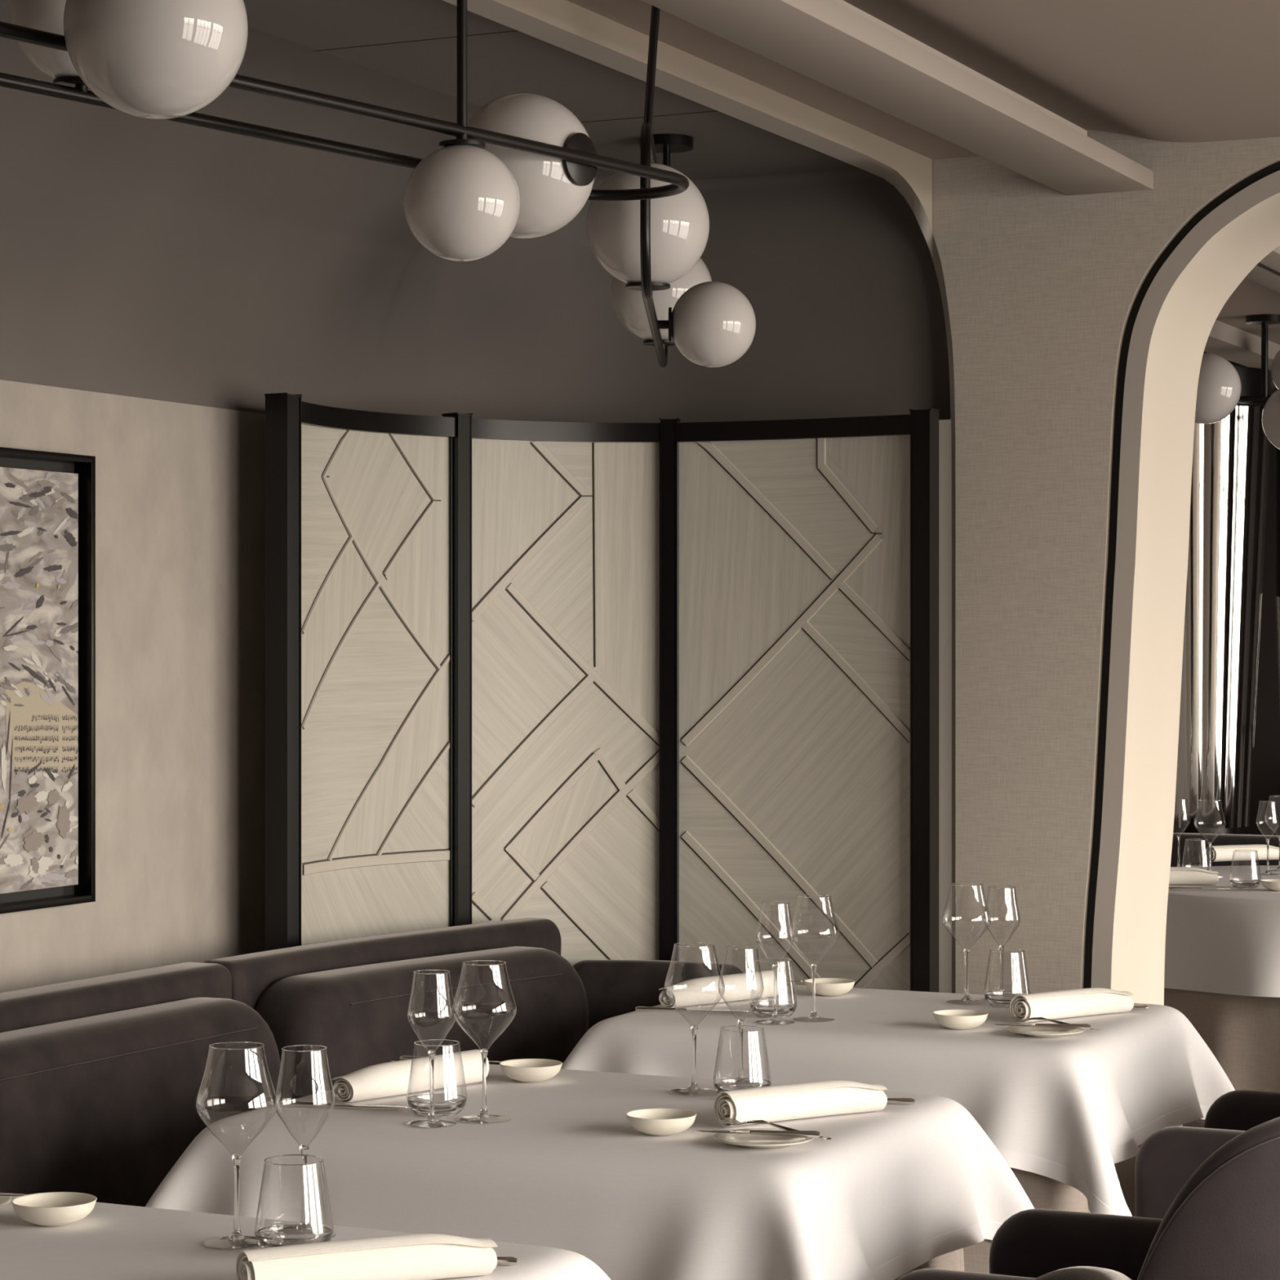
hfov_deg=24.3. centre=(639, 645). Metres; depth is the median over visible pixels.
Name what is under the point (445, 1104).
water tumbler
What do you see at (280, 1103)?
table knife
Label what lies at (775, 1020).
wine glass
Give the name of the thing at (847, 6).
trim ledge
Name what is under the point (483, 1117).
wine glass
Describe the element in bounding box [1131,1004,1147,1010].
table knife
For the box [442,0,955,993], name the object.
trim alcove reveal
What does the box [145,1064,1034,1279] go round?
tablecloth
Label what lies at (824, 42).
beam
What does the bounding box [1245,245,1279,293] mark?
beam
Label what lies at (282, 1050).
bowl
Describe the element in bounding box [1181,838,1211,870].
water tumbler
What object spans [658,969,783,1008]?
rolled napkin
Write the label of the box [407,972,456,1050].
bowl
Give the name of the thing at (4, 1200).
plate
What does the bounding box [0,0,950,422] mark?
wall
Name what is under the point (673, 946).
bowl
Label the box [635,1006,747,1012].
table knife
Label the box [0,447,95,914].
framed painting
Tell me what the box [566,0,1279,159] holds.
ceiling
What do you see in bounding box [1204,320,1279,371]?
beam
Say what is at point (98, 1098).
cushion
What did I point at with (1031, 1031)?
plate
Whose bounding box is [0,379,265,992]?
wall
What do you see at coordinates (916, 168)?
wall header
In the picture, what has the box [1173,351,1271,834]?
curtain
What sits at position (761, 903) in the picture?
bowl
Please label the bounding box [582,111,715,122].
trim
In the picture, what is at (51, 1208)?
porcelain bowl
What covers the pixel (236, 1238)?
wine glass
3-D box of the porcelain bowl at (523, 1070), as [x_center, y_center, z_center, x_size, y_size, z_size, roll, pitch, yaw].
[-0.178,0.697,4.847,0.104,0.029,0.104,0,0,25]
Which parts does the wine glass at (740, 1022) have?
stem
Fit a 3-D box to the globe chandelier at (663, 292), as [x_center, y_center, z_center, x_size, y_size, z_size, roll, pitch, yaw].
[0.069,-0.784,5.530,0.293,0.552,1.473,0,0,2]
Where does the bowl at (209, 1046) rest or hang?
on the wine glass at (236, 1238)
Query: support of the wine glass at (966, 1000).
on the tablecloth at (1068, 1108)
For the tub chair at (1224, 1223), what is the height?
0.870 m
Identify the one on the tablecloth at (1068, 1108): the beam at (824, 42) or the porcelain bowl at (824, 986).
the porcelain bowl at (824, 986)
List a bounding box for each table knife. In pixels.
[268,1100,408,1107]
[496,1257,517,1266]
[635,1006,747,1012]
[886,1097,915,1104]
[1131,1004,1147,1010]
[1168,887,1236,890]
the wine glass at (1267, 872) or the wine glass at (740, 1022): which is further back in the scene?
the wine glass at (1267, 872)
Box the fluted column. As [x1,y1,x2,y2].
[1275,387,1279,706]
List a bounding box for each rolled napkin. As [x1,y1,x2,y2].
[235,1233,497,1279]
[332,1049,488,1102]
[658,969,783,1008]
[714,1080,887,1127]
[1009,987,1133,1022]
[1168,866,1218,884]
[1205,844,1279,862]
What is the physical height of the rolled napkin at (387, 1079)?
0.054 m
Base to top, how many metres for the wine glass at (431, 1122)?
0.226 m
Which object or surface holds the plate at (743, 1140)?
on the tablecloth at (894, 1189)
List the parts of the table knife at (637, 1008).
handle, blade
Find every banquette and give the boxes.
[0,917,743,1206]
[1170,832,1279,866]
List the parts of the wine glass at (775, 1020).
stem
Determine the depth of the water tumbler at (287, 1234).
3.50 m
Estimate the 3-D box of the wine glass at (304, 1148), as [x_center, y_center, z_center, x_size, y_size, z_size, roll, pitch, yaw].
[-0.404,0.598,3.572,0.075,0.226,0.075,0,0,25]
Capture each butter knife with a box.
[0,1192,27,1195]
[400,1055,501,1062]
[696,1129,820,1137]
[992,1023,1090,1029]
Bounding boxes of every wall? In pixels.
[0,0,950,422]
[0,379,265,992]
[932,129,1279,995]
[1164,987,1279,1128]
[1244,442,1279,835]
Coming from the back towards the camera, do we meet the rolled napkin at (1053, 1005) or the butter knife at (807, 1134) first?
the rolled napkin at (1053, 1005)
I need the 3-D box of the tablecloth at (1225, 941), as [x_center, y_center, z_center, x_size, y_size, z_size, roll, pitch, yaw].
[2.041,0.847,8.915,1.541,0.270,1.511,0,0,25]
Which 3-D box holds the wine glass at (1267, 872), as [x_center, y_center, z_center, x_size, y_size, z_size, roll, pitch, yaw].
[1.950,0.598,9.210,0.075,0.226,0.075,0,0,25]
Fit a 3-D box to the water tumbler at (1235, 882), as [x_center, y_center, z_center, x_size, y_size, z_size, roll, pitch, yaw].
[1.776,0.656,8.704,0.092,0.108,0.092,0,0,18]
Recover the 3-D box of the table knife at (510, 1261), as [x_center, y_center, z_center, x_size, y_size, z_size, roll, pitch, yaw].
[-0.250,0.707,3.419,0.222,0.010,0.017,0,0,9]
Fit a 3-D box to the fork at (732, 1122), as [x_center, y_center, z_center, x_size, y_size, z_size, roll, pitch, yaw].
[0.197,0.693,4.266,0.205,0.012,0.021,0,0,45]
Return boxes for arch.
[1111,192,1279,1005]
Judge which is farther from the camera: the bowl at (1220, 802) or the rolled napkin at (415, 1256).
the bowl at (1220, 802)
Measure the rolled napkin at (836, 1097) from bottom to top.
0.054 m
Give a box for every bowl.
[11,1191,97,1226]
[195,1046,277,1155]
[273,1049,334,1144]
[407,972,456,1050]
[451,963,516,1048]
[499,1058,562,1082]
[626,1107,697,1135]
[663,946,724,1026]
[718,947,764,1021]
[755,902,794,964]
[788,896,839,964]
[804,977,854,995]
[932,1008,988,1029]
[942,887,991,950]
[983,887,1020,945]
[1194,801,1226,839]
[1260,879,1279,890]
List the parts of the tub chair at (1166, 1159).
arm, arm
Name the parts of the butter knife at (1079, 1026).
blade, handle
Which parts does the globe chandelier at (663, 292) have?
globe, rod, rail, globe, rod, globe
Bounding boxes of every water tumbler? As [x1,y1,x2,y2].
[254,1154,333,1248]
[406,1039,466,1116]
[712,1025,771,1093]
[749,957,797,1017]
[983,948,1031,1007]
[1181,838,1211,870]
[1229,849,1261,888]
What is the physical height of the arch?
2.422 m
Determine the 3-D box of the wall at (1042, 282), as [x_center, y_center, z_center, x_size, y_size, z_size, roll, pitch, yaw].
[2.710,0.145,5.466,4.592,2.630,0.001,0,0,25]
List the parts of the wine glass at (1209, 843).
stem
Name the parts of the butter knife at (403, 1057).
handle, blade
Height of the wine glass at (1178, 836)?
0.226 m
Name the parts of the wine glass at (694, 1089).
stem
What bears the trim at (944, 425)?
attached to the wall at (162, 260)
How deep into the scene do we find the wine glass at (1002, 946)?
5.95 m
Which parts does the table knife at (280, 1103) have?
handle, blade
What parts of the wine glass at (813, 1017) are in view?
stem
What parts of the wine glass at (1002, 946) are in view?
stem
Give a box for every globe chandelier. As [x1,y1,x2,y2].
[0,0,688,261]
[586,4,755,367]
[1194,314,1279,448]
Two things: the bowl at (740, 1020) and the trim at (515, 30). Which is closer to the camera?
the bowl at (740, 1020)
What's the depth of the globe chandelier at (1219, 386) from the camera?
8.85 m
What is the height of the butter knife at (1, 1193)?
0.010 m
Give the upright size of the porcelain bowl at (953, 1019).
0.029 m
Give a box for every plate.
[0,1195,11,1206]
[713,1128,813,1148]
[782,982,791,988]
[1005,1023,1084,1037]
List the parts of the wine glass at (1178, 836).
stem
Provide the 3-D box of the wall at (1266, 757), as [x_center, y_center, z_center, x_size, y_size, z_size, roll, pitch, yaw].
[5.178,0.060,11.988,5.930,2.800,0.100,0,0,25]
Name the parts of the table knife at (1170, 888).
handle, blade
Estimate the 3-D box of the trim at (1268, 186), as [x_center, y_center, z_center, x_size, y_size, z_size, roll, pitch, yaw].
[1.476,0.228,6.050,1.154,2.465,0.001,0,0,25]
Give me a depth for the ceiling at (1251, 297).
9.33 m
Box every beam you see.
[641,0,1153,195]
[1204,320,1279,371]
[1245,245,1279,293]
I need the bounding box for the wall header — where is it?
[493,0,932,231]
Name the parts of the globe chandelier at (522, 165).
globe, globe, rail, rod, globe, globe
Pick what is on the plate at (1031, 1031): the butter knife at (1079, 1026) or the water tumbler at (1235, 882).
the butter knife at (1079, 1026)
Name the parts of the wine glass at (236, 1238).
stem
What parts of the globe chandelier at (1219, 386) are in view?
globe, rail, rod, globe, globe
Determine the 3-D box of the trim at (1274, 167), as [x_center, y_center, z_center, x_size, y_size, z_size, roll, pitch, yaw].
[1.485,0.216,6.070,1.200,2.488,0.001,0,0,25]
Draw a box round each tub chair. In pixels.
[897,1116,1279,1279]
[1033,1266,1131,1279]
[1134,1089,1279,1218]
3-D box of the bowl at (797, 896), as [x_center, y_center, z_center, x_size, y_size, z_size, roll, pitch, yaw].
[0.330,0.543,5.636,0.097,0.135,0.097,0,0,25]
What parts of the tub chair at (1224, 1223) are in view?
arm, arm, backrest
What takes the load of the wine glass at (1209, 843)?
on the tablecloth at (1225, 941)
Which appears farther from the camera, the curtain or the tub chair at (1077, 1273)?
the curtain
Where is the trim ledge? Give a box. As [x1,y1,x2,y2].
[831,0,1087,136]
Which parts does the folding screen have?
post, veneer panel, rail, post, veneer panel, rail, post, rail, veneer panel, post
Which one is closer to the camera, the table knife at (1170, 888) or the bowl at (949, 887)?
the bowl at (949, 887)
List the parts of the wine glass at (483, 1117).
stem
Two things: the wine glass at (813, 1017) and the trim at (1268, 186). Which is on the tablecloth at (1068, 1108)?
the wine glass at (813, 1017)
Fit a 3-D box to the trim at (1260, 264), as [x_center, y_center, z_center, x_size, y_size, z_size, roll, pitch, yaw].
[1.523,-0.958,7.386,0.015,0.002,0.650,0,0,25]
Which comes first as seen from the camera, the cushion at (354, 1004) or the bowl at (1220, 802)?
the cushion at (354, 1004)
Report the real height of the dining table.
0.739 m
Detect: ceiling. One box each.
[243,0,933,178]
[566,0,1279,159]
[1216,277,1279,395]
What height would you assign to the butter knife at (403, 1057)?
0.010 m
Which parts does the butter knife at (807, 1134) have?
blade, handle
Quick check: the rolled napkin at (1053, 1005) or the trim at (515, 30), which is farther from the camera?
the rolled napkin at (1053, 1005)
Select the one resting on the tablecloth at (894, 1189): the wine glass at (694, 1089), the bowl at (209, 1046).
the wine glass at (694, 1089)
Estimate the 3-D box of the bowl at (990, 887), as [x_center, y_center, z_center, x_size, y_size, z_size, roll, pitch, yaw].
[0.726,0.546,5.952,0.073,0.122,0.073,0,0,25]
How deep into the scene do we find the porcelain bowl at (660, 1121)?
4.30 m
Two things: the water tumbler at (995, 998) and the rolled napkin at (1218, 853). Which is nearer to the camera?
the water tumbler at (995, 998)
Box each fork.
[720,1118,831,1139]
[1006,1017,1099,1030]
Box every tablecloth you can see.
[0,1195,610,1279]
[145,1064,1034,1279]
[560,984,1235,1216]
[1164,865,1279,997]
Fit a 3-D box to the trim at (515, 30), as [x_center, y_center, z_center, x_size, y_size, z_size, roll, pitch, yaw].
[-0.360,-1.060,5.186,0.560,0.002,0.003,0,0,25]
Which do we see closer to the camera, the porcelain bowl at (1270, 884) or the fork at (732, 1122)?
the fork at (732, 1122)
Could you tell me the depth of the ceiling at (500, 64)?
5.52 m
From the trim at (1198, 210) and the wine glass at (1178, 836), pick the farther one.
the wine glass at (1178, 836)
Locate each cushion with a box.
[0,997,280,1206]
[253,946,588,1101]
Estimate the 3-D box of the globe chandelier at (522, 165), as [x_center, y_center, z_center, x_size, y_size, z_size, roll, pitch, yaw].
[-0.618,-0.791,3.608,0.519,0.536,2.362,0,0,32]
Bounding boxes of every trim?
[314,30,517,51]
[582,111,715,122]
[938,419,955,993]
[1080,158,1279,988]
[1083,160,1279,988]
[1091,170,1279,989]
[1256,262,1279,275]
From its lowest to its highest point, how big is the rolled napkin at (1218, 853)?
0.054 m
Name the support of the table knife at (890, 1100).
on the tablecloth at (894, 1189)
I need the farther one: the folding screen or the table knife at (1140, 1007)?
the folding screen
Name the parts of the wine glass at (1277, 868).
stem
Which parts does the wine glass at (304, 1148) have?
stem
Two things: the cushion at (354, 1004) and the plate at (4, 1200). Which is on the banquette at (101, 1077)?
the cushion at (354, 1004)
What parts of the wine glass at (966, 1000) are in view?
stem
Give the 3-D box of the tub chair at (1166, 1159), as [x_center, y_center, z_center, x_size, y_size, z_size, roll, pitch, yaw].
[1.291,1.027,5.343,0.679,0.870,0.613,0,0,25]
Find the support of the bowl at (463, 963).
on the wine glass at (483, 1117)
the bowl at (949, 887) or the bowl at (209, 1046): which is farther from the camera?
the bowl at (949, 887)
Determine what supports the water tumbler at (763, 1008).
on the tablecloth at (1068, 1108)
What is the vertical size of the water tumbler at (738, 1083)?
0.108 m
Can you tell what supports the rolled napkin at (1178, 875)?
on the tablecloth at (1225, 941)
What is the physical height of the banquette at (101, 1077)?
0.868 m
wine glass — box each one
[195,1041,277,1249]
[273,1044,335,1237]
[406,969,457,1128]
[451,960,516,1123]
[663,942,724,1095]
[718,945,764,1077]
[755,901,795,1024]
[788,893,839,1022]
[942,882,991,1004]
[982,885,1020,1000]
[1173,798,1190,866]
[1194,800,1226,877]
[1255,800,1279,875]
[1264,795,1279,871]
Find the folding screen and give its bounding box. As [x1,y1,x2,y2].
[264,392,940,992]
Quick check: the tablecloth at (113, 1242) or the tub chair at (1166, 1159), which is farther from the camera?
the tub chair at (1166, 1159)
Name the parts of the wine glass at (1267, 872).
stem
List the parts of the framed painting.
frame, frame, frame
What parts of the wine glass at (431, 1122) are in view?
stem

